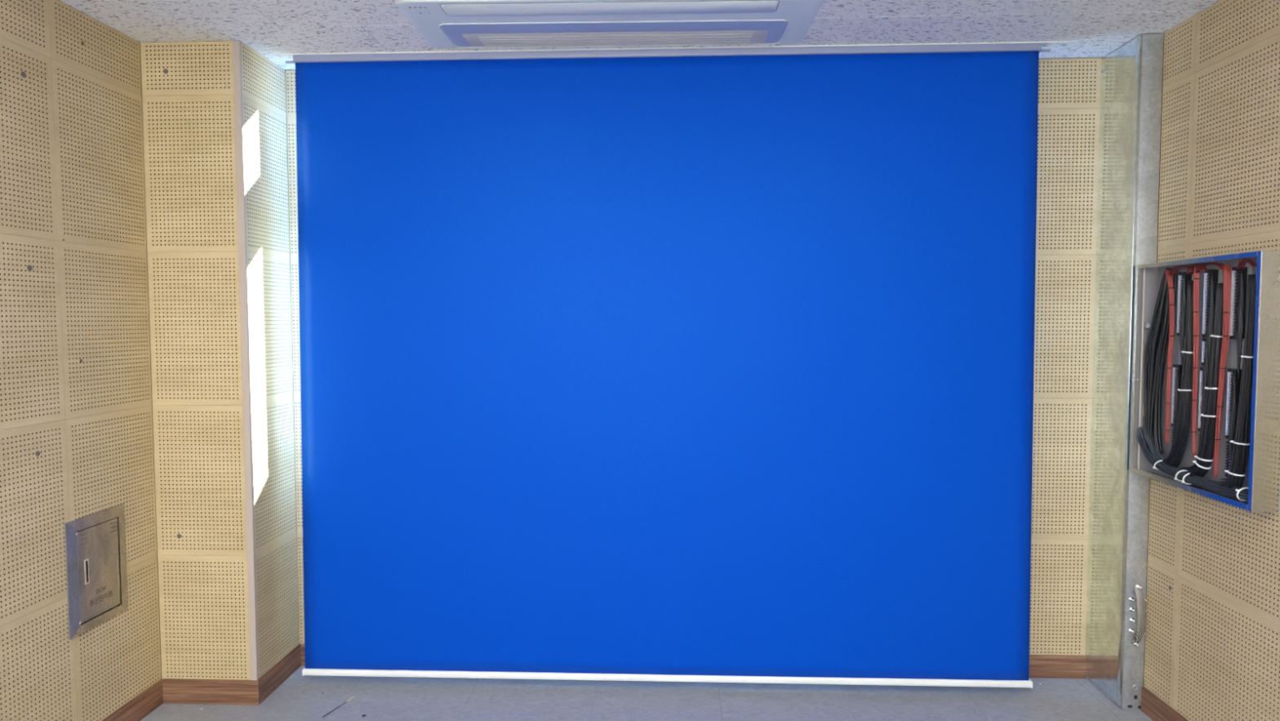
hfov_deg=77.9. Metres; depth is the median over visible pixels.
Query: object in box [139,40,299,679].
wall pillar
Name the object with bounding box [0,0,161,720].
wall
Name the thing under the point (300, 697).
floor
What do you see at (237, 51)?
trim
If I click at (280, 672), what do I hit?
baseboard
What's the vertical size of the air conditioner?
0.019 m
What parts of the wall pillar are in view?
panel, panel, panel, panel, panel, panel, panel, panel, panel, panel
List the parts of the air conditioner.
intake panel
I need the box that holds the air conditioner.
[395,0,823,48]
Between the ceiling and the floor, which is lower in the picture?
the floor
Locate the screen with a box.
[265,40,1069,688]
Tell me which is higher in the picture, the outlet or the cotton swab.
the outlet
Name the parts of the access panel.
frame rail, frame, frame rail, door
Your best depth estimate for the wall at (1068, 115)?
3.33 m
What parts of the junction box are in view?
plate, marker rail, marker rail, ribbed plate, plate, marker rail, marker rail, marker rail, ribbed plate, marker rail, marker rail, ribbed plate, plate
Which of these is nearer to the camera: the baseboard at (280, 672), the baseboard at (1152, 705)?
the baseboard at (1152, 705)
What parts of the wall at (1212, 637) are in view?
panel, panel, panel, panel, panel, panel, panel, panel, panel, panel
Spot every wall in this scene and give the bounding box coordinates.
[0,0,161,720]
[284,57,1103,655]
[1142,0,1279,720]
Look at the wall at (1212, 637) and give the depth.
2.68 m
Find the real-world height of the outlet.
0.011 m
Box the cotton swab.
[322,695,355,717]
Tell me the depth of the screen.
3.20 m
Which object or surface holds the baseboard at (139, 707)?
attached to the wall at (77, 436)
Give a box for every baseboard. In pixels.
[101,678,163,720]
[162,678,260,705]
[257,643,301,702]
[300,643,1085,678]
[1141,685,1188,720]
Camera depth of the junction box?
2.65 m
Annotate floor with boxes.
[140,665,1152,720]
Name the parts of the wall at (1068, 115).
panel, panel, panel, panel, panel, panel, panel, panel, panel, panel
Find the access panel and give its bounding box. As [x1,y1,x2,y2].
[64,503,128,639]
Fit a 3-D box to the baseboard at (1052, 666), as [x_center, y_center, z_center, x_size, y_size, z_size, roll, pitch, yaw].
[0.198,1.308,3.449,3.410,0.098,0.009,0,3,2]
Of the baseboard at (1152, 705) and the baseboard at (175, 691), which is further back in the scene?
the baseboard at (175, 691)
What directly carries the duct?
attached to the wall at (1212, 637)
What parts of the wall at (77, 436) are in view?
panel, panel, panel, panel, panel, panel, panel, panel, panel, panel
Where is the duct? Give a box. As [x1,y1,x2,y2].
[1084,33,1164,709]
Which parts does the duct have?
splice plate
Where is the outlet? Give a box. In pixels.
[439,19,788,47]
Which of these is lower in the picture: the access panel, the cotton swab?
the cotton swab
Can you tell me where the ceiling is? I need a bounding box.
[58,0,1220,69]
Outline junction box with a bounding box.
[1130,250,1279,511]
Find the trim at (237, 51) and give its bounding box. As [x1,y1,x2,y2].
[232,40,258,679]

